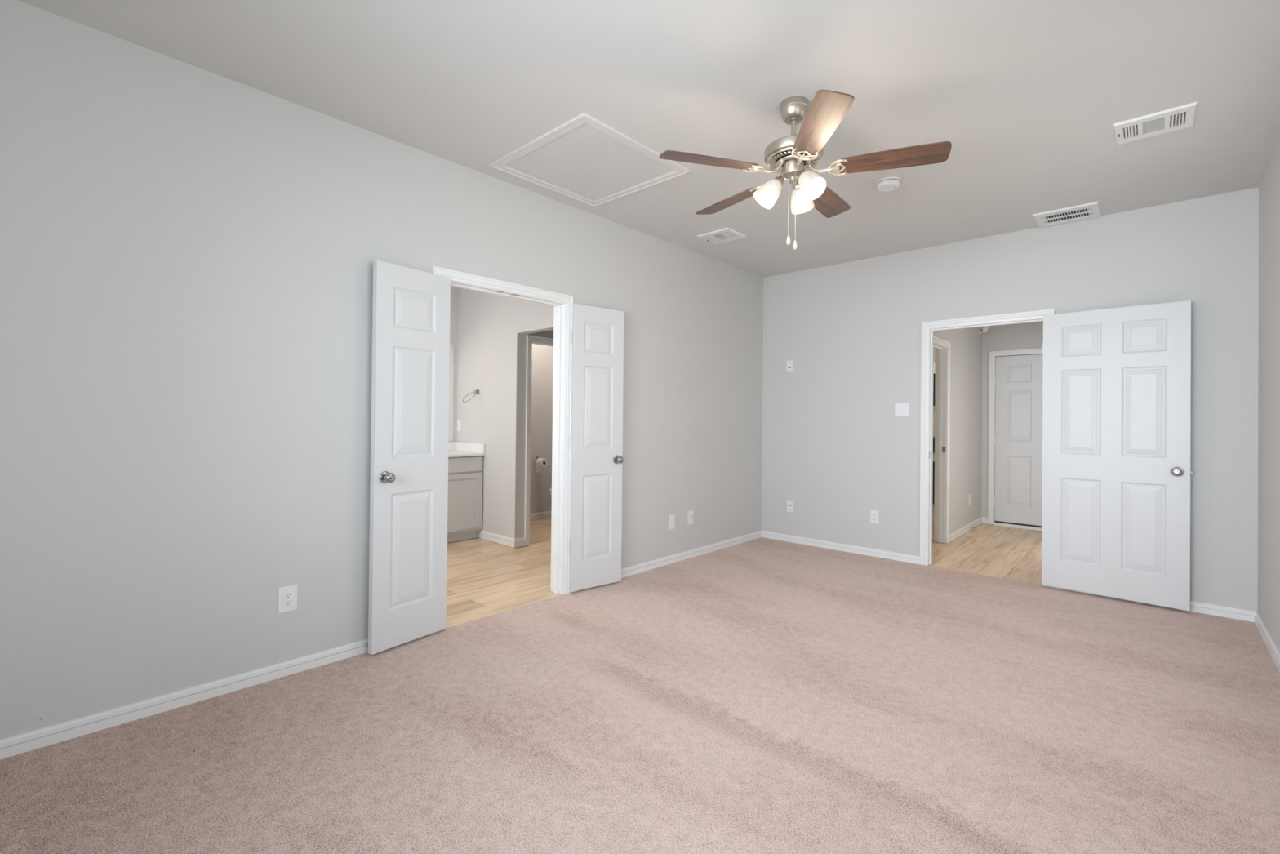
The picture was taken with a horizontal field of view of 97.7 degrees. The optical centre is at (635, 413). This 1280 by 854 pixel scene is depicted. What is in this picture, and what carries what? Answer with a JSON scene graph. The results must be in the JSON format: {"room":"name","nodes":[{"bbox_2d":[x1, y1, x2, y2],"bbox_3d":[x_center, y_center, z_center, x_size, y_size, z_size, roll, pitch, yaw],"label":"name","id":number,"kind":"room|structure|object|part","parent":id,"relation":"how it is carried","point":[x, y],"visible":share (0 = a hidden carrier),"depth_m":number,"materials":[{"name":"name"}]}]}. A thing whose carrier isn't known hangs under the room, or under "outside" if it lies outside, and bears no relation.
{"room":"empty bedroom","nodes":[
{"label":"empty bedroom","id":0,"kind":"room"},
{"bbox_2d":[0,0,763,739],"bbox_3d":[-0.761,-0.055,3.733,0.120,2.840,6.050,0,-1,43],"label":"wall","id":1,"kind":"structure","parent":0,"point":[188,252],"depth_m":2.47,"materials":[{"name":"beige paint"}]},
{"bbox_2d":[0,638,368,759],"bbox_3d":[-1.982,1.210,2.324,0.014,0.066,2.354,0,-1,43],"label":"baseboard","id":2,"kind":"structure","parent":1,"relation":"attached to","point":[19,744],"depth_m":2.34,"materials":[{"name":"white paint"}]},
{"bbox_2d":[277,584,297,613],"bbox_3d":[-1.662,0.885,2.671,0.008,0.120,0.080,0,-1,43],"label":"power outlet","id":3,"kind":"object","parent":1,"relation":"attached to","point":[287,595],"visible":1,"depth_m":2.67,"materials":[{"name":"white plastic"}]},
{"bbox_2d":[284,591,292,606],"bbox_3d":[-1.661,0.885,2.670,0.004,0.067,0.033,0,-1,43],"label":"receptacle","id":4,"kind":"object","parent":3,"relation":"attached to","point":[287,594],"depth_m":2.67,"materials":[{"name":"white plastic"}]},
{"bbox_2d":[368,259,450,654],"bbox_3d":[-1.216,0.226,3.066,0.144,2.030,0.462,0,0,35],"label":"door","id":5,"kind":"structure","parent":1,"relation":"in","point":[411,367],"depth_m":3.03,"materials":[{"name":"white paint"}]},
{"bbox_3d":[-1.285,0.334,2.904,0.062,0.065,0.065,0,0,35],"label":"knob","id":6,"kind":"part","parent":5,"relation":"part of","materials":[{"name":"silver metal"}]},
{"bbox_2d":[430,266,573,634],"bbox_3d":[-0.865,0.213,3.622,0.156,2.099,1.045,0,-1,43],"label":"trim","id":7,"kind":"structure","parent":1,"relation":"attached to","point":[562,304],"depth_m":3.93,"materials":[{"name":"white paint"}]},
{"bbox_3d":[-0.916,0.213,3.669,0.018,2.099,1.045,0,-1,43],"label":"casing","id":8,"kind":"part","parent":7,"relation":"part of","materials":[{"name":"white paint"}]},
{"bbox_2d":[568,302,623,591],"bbox_3d":[-0.283,0.242,4.072,0.463,2.030,0.144,1,0,-39],"label":"door","id":9,"kind":"structure","parent":1,"relation":"in","point":[597,333],"depth_m":4.06,"materials":[{"name":"white paint"}]},
{"bbox_3d":[-0.124,0.344,4.154,0.065,0.065,0.062,1,0,-39],"label":"knob","id":10,"kind":"part","parent":9,"relation":"part of","materials":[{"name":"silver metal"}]},
{"bbox_2d":[569,530,761,592],"bbox_3d":[0.430,1.252,4.925,0.014,0.066,2.651,0,-1,43],"label":"baseboard","id":11,"kind":"structure","parent":1,"relation":"attached to","point":[646,566],"depth_m":4.93,"materials":[{"name":"white paint"}]},
{"bbox_2d":[668,513,675,529],"bbox_3d":[0.310,0.930,4.799,0.008,0.125,0.080,0,-1,43],"label":"blank wall plate","id":12,"kind":"object","parent":1,"relation":"attached to","point":[672,517],"visible":1,"depth_m":4.79,"materials":[{"name":"white plastic"}]},
{"bbox_2d":[687,510,693,524],"bbox_3d":[0.493,0.930,4.991,0.015,0.122,0.078,0,-1,43],"label":"cable wall plate","id":13,"kind":"object","parent":1,"relation":"attached to","point":[690,517],"visible":1,"depth_m":4.99,"materials":[{"name":"white plastic"}]},
{"bbox_2d":[448,286,458,441],"bbox_3d":[-2.687,-0.064,5.333,0.120,2.840,2.280,0,-1,43],"label":"wall","id":14,"kind":"structure","parent":0,"point":[454,291],"depth_m":6.04,"materials":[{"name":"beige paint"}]},
{"bbox_2d":[448,343,453,440],"bbox_3d":[-2.423,-0.235,5.524,0.006,1.040,1.350,0,-1,43],"label":"vanity mirror","id":15,"kind":"object","parent":14,"relation":"attached to","point":[451,345],"visible":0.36,"depth_m":6.00,"materials":[{"name":"clear glass"}]},
{"bbox_2d":[456,287,553,538],"bbox_3d":[-1.029,-0.048,5.283,2.380,2.840,0.100,0,-1,43],"label":"wall","id":16,"kind":"structure","parent":0,"point":[492,329],"depth_m":5.53,"materials":[{"name":"beige paint"}]},
{"bbox_2d":[457,420,461,431],"bbox_3d":[-1.902,0.133,6.016,0.072,0.118,0.008,0,-1,43],"label":"wall plate","id":17,"kind":"object","parent":16,"relation":"attached to","point":[459,422],"visible":1,"depth_m":6.01,"materials":[{"name":"white plastic"}]},
{"bbox_2d":[462,389,479,402],"bbox_3d":[-1.683,-0.182,5.717,0.163,0.139,0.156,0,-1,43],"label":"towel ring","id":18,"kind":"object","parent":16,"relation":"attached to","point":[477,391],"visible":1,"depth_m":5.75,"materials":[{"name":"silver metal"}]},
{"bbox_2d":[477,529,515,547],"bbox_3d":[-1.377,1.229,5.507,0.633,0.082,0.014,0,-1,43],"label":"baseboard","id":19,"kind":"structure","parent":16,"relation":"attached to","point":[505,540],"depth_m":5.49,"materials":[{"name":"white paint"}]},
{"bbox_2d":[523,329,553,537],"bbox_3d":[-0.599,-0.039,5.968,0.100,2.840,1.490,0,-1,43],"label":"wall","id":20,"kind":"structure","parent":0,"point":[549,334],"depth_m":5.39,"materials":[{"name":"beige paint"}]},
{"bbox_2d":[513,537,524,547],"bbox_3d":[-1.112,1.231,5.336,0.014,0.082,0.121,0,-1,43],"label":"baseboard","id":21,"kind":"structure","parent":20,"relation":"attached to","point":[519,542],"depth_m":5.33,"materials":[{"name":"white paint"}]},
{"bbox_2d":[524,334,553,546],"bbox_3d":[-0.804,0.263,5.734,0.118,2.030,0.853,0,-1,43],"label":"trim","id":22,"kind":"structure","parent":20,"relation":"attached to","point":[531,340],"depth_m":5.40,"materials":[{"name":"white paint"}]},
{"bbox_2d":[529,343,553,513],"bbox_3d":[-1.347,-0.042,6.662,0.120,2.840,1.490,0,-1,43],"label":"wall","id":23,"kind":"structure","parent":0,"point":[542,360],"depth_m":6.79,"materials":[{"name":"beige paint"}]},
{"bbox_2d":[529,510,551,520],"bbox_3d":[-1.311,1.237,6.607,0.014,0.082,1.490,0,-1,43],"label":"baseboard","id":24,"kind":"structure","parent":23,"relation":"attached to","point":[535,516],"depth_m":6.77,"materials":[{"name":"white paint"}]},
{"bbox_2d":[0,517,1279,853],"bbox_3d":[0.556,1.333,4.398,6.118,0.100,8.850,0,-1,43],"label":"floor","id":25,"kind":"structure","parent":0,"point":[762,695],"depth_m":2.22,"materials":[{"name":"beige carpet"}]},
{"bbox_2d":[447,455,483,542],"bbox_3d":[-2.256,0.839,5.314,0.542,0.842,1.498,0,-1,43],"label":"vanity cabinet","id":26,"kind":"object","parent":25,"relation":"on","point":[464,503],"visible":0.14,"depth_m":5.54,"materials":[{"name":"grey paint"}]},
{"bbox_3d":[-1.722,0.872,5.504,0.018,0.554,0.470,0,-1,43],"label":"cabinet door","id":27,"kind":"part","parent":26,"relation":"part of","materials":[{"name":"grey paint"}]},
{"bbox_3d":[-1.718,0.506,5.507,0.018,0.142,0.470,0,-1,43],"label":"drawer","id":28,"kind":"part","parent":26,"relation":"part of","materials":[{"name":"grey paint"}]},
{"bbox_2d":[448,441,484,457],"bbox_3d":[-2.246,0.358,5.306,0.564,0.118,1.508,0,-1,43],"label":"countertop","id":29,"kind":"structure","parent":26,"relation":"on","point":[455,449],"depth_m":5.79,"materials":[{"name":"white stone"}]},
{"bbox_2d":[548,488,551,498],"bbox_3d":[-0.707,0.896,6.503,0.460,0.775,0.690,0,-1,43],"label":"toilet","id":30,"kind":"object","parent":25,"relation":"on","point":[550,489],"visible":0.09,"depth_m":6.29,"materials":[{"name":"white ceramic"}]},
{"bbox_2d":[932,363,935,525],"bbox_3d":[3.474,0.371,7.054,0.720,1.920,0.650,0,-1,43],"label":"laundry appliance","id":31,"kind":"object","parent":25,"relation":"on","point":[934,366],"visible":0.06,"depth_m":6.59,"materials":[{"name":"white metal"}]},
{"bbox_3d":[3.269,0.817,6.816,0.686,0.500,0.032,0,-1,43],"label":"appliance door","id":32,"kind":"part","parent":31,"relation":"part of","materials":[{"name":"metal"}]},
{"bbox_3d":[3.276,0.372,6.836,0.706,0.170,0.040,0,-1,43],"label":"control panel","id":33,"kind":"part","parent":31,"relation":"part of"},
{"bbox_3d":[3.281,-0.283,6.823,0.686,0.380,0.032,0,-1,43],"label":"appliance door","id":34,"kind":"part","parent":31,"relation":"part of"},
{"bbox_2d":[17,0,1279,277],"bbox_3d":[0.586,-1.507,4.403,6.337,0.100,9.070,0,-1,43],"label":"ceiling","id":35,"kind":"structure","parent":0,"point":[1028,96],"depth_m":2.50,"materials":[{"name":"paint"}]},
{"bbox_2d":[488,112,690,207],"bbox_3d":[-0.272,-1.466,3.347,0.844,0.013,0.858,0,-1,43],"label":"attic hatch","id":36,"kind":"object","parent":35,"relation":"attached to","point":[584,159],"visible":1,"depth_m":3.29,"materials":[{"name":"paint"}]},
{"bbox_3d":[-0.272,-1.470,3.347,0.687,0.003,0.702,0,-1,43],"label":"hatch panel","id":37,"kind":"part","parent":36,"relation":"part of","materials":[{"name":"paint"}]},
{"bbox_2d":[697,227,746,244],"bbox_3d":[0.702,-1.447,4.577,0.297,0.017,0.271,0,-1,43],"label":"ceiling vent","id":38,"kind":"object","parent":35,"relation":"in","point":[726,234],"visible":1,"depth_m":4.56,"materials":[{"name":"white metal"}]},
{"bbox_2d":[658,89,951,249],"bbox_3d":[0.762,-1.116,2.679,1.265,0.701,1.236,0,-1,43],"label":"ceiling fan","id":39,"kind":"object","parent":35,"relation":"hanging from","point":[789,156],"visible":1,"depth_m":2.54,"materials":[{"name":"brown wood"}]},
{"bbox_3d":[0.331,-1.142,2.529,0.450,0.006,0.138,1,12,-16],"label":"blade","id":40,"kind":"part","parent":39,"relation":"part of","materials":[{"name":"brown wood"}]},
{"bbox_3d":[0.508,-1.137,3.003,0.138,0.006,0.450,-13,7,-33],"label":"blade","id":41,"kind":"part","parent":39,"relation":"part of","materials":[{"name":"brown wood"}]},
{"bbox_3d":[0.639,-1.054,2.653,0.111,0.115,0.111,41,3,4],"label":"lamp shade","id":42,"kind":"part","parent":39,"relation":"part of","materials":[{"name":"white glass"}]},
{"bbox_3d":[0.714,-0.976,2.608,0.003,0.297,0.003,0,-1,43],"label":"pull chain","id":43,"kind":"part","parent":39,"relation":"part of","materials":[{"name":"metal"}]},
{"bbox_3d":[0.742,-0.963,2.598,0.003,0.322,0.003,0,-1,43],"label":"pull chain","id":44,"kind":"part","parent":39,"relation":"part of","materials":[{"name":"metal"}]},
{"bbox_3d":[0.805,-1.051,2.731,0.111,0.115,0.111,0,40,35],"label":"lamp shade","id":45,"kind":"part","parent":39,"relation":"part of","materials":[{"name":"white glass"}]},
{"bbox_3d":[0.789,-1.053,2.549,0.056,0.090,0.056,1,-40,-25],"label":"bulb","id":46,"kind":"part","parent":39,"relation":"part of","materials":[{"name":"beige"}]},
{"bbox_3d":[0.790,-1.053,2.548,0.111,0.115,0.111,1,-40,-25],"label":"lamp shade","id":47,"kind":"part","parent":39,"relation":"part of","materials":[{"name":"white glass"}]},
{"bbox_3d":[0.727,-1.140,2.215,0.138,0.006,0.450,13,0,2],"label":"blade","id":48,"kind":"part","parent":39,"relation":"part of","materials":[{"name":"brown wood"}]},
{"bbox_3d":[1.013,-1.132,2.981,0.138,0.006,0.450,-15,-10,37],"label":"blade","id":49,"kind":"part","parent":39,"relation":"part of","materials":[{"name":"brown wood"}]},
{"bbox_3d":[1.148,-1.134,2.494,0.450,0.006,0.138,0,-12,20],"label":"blade","id":50,"kind":"part","parent":39,"relation":"part of","materials":[{"name":"brown wood"}]},
{"bbox_2d":[875,176,900,191],"bbox_3d":[1.582,-1.431,3.502,0.140,0.044,0.140,0,-1,43],"label":"smoke detector","id":51,"kind":"object","parent":35,"relation":"attached to","point":[888,184],"visible":1,"depth_m":3.47,"materials":[{"name":"white plastic"}]},
{"bbox_2d":[1032,201,1102,227],"bbox_3d":[3.114,-1.428,4.036,0.368,0.013,0.348,0,-1,43],"label":"ceiling vent","id":52,"kind":"object","parent":35,"relation":"in","point":[1092,210],"visible":1,"depth_m":4.02,"materials":[{"name":"white metal"}]},
{"bbox_2d":[1113,102,1197,145],"bbox_3d":[2.593,-1.440,2.799,0.298,0.017,0.273,0,-1,43],"label":"ceiling vent","id":53,"kind":"object","parent":35,"relation":"in","point":[1183,117],"visible":1,"depth_m":2.78,"materials":[{"name":"white metal"}]},
{"bbox_2d":[933,327,982,533],"bbox_3d":[3.333,0.002,5.950,0.108,2.840,2.530,0,-1,43],"label":"wall","id":54,"kind":"structure","parent":0,"point":[966,344],"depth_m":6.24,"materials":[{"name":"beige paint"}]},
{"bbox_2d":[933,335,950,543],"bbox_3d":[2.867,0.290,5.435,0.126,2.047,0.871,0,-1,43],"label":"trim","id":55,"kind":"structure","parent":54,"relation":"attached to","point":[942,371],"depth_m":5.70,"materials":[{"name":"white paint"}]},
{"bbox_2d":[949,516,982,542],"bbox_3d":[3.708,1.292,6.270,0.014,0.073,1.521,0,-1,43],"label":"baseboard","id":56,"kind":"structure","parent":54,"relation":"attached to","point":[962,531],"depth_m":6.20,"materials":[{"name":"white paint"}]},
{"bbox_2d":[978,326,989,333],"bbox_3d":[4.179,-1.017,6.702,0.104,0.114,0.082,0,-1,43],"label":"wall sensor","id":57,"kind":"object","parent":54,"relation":"attached to","point":[981,329],"visible":0.59,"depth_m":6.68,"materials":[{"name":"white plastic"}]},
{"bbox_2d":[933,321,1043,524],"bbox_3d":[4.354,0.018,6.811,2.800,2.840,0.120,0,-1,43],"label":"wall","id":58,"kind":"structure","parent":0,"point":[1026,335],"depth_m":6.77,"materials":[{"name":"beige paint"}]},
{"bbox_2d":[981,516,987,524],"bbox_3d":[4.243,1.301,6.802,0.076,0.073,0.014,0,-1,43],"label":"baseboard","id":59,"kind":"structure","parent":58,"relation":"attached to","point":[984,520],"depth_m":6.79,"materials":[{"name":"white paint"}]},
{"bbox_2d":[987,347,1042,530],"bbox_3d":[4.644,0.296,6.466,0.964,2.092,0.105,0,-1,43],"label":"trim","id":60,"kind":"structure","parent":58,"relation":"attached to","point":[992,354],"depth_m":6.75,"materials":[{"name":"white paint"}]},
{"bbox_2d":[994,354,1043,527],"bbox_3d":[4.642,0.315,6.479,0.850,1.993,0.047,0,-1,43],"label":"door","id":61,"kind":"structure","parent":58,"relation":"in","point":[1018,438],"depth_m":6.58,"materials":[{"name":"white paint"}]},
{"bbox_2d":[761,186,1258,611],"bbox_3d":[2.669,-0.013,4.759,3.757,2.840,0.120,0,-1,43],"label":"wall","id":62,"kind":"structure","parent":0,"point":[835,446],"depth_m":4.60,"materials":[{"name":"beige paint"}]},
{"bbox_2d":[786,360,793,372],"bbox_3d":[1.570,-0.483,5.699,0.070,0.120,0.008,0,-1,43],"label":"wall plate","id":63,"kind":"object","parent":62,"relation":"attached to","point":[789,362],"visible":1,"depth_m":5.70,"materials":[{"name":"white plastic"}]},
{"bbox_2d":[786,500,793,512],"bbox_3d":[1.567,0.946,5.678,0.070,0.112,0.008,0,-1,43],"label":"wall plate","id":64,"kind":"object","parent":62,"relation":"attached to","point":[789,504],"visible":1,"depth_m":5.68,"materials":[{"name":"white plastic"}]},
{"bbox_2d":[761,530,919,564],"bbox_3d":[1.891,1.270,5.368,1.555,0.066,0.014,0,-1,43],"label":"baseboard","id":65,"kind":"structure","parent":62,"relation":"attached to","point":[828,544],"depth_m":5.28,"materials":[{"name":"white paint"}]},
{"bbox_2d":[870,510,879,523],"bbox_3d":[2.182,0.944,5.108,0.072,0.117,0.008,0,-1,43],"label":"power outlet","id":66,"kind":"object","parent":62,"relation":"attached to","point":[873,513],"visible":1,"depth_m":5.11,"materials":[{"name":"white plastic"}]},
{"bbox_2d":[872,512,876,520],"bbox_3d":[2.181,0.944,5.106,0.033,0.067,0.004,0,-1,43],"label":"receptacle","id":67,"kind":"object","parent":66,"relation":"attached to","point":[874,514],"depth_m":5.10,"materials":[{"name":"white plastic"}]},
{"bbox_2d":[894,402,909,416],"bbox_3d":[2.360,-0.035,4.956,0.122,0.118,0.012,0,-1,43],"label":"light switch","id":68,"kind":"object","parent":62,"relation":"attached to","point":[901,409],"visible":1,"depth_m":4.96,"materials":[{"name":"white plastic"}]},
{"bbox_2d":[920,308,1054,587],"bbox_3d":[2.857,0.260,4.580,0.928,2.096,0.156,0,-1,43],"label":"trim","id":69,"kind":"structure","parent":62,"relation":"attached to","point":[928,328],"depth_m":4.82,"materials":[{"name":"white paint"}]},
{"bbox_2d":[1041,300,1192,611],"bbox_3d":[3.354,0.274,3.943,0.137,2.030,0.816,1,-1,-44],"label":"door","id":70,"kind":"structure","parent":62,"relation":"in","point":[1116,446],"depth_m":3.90,"materials":[{"name":"white paint"}]},
{"bbox_3d":[3.558,0.384,3.675,0.055,0.065,0.065,1,-1,-44],"label":"knob","id":71,"kind":"part","parent":70,"relation":"part of","materials":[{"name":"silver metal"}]},
{"bbox_2d":[1053,586,1256,622],"bbox_3d":[3.521,1.277,3.857,1.034,0.066,0.014,0,-1,43],"label":"baseboard","id":72,"kind":"structure","parent":62,"relation":"attached to","point":[1196,606],"depth_m":3.62,"materials":[{"name":"white paint"}]},
{"bbox_2d":[1257,140,1279,651],"bbox_3d":[1.906,-0.044,1.260,0.120,2.840,6.050,0,-1,43],"label":"wall","id":73,"kind":"structure","parent":0,"point":[1268,348],"depth_m":3.17,"materials":[{"name":"beige paint"}]},
{"bbox_2d":[1254,611,1279,671],"bbox_3d":[1.844,1.242,1.297,0.014,0.066,6.050,0,-1,43],"label":"baseboard","id":74,"kind":"structure","parent":73,"relation":"attached to","point":[1275,653],"depth_m":3.11,"materials":[{"name":"white paint"}]},
{"bbox_3d":[-1.131,0.548,6.691,0.160,0.069,0.044,0,-1,43],"label":"toilet paper holder","id":75,"kind":"object","parent":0,"visible":0},
{"bbox_2d":[535,457,547,472],"bbox_3d":[-1.125,0.618,6.683,0.100,0.162,0.104,0,-1,43],"label":"toilet paper roll","id":76,"kind":"object","parent":75,"relation":"hanging from","point":[540,463],"visible":1,"depth_m":6.65,"materials":[{"name":"paper"}]}
]}

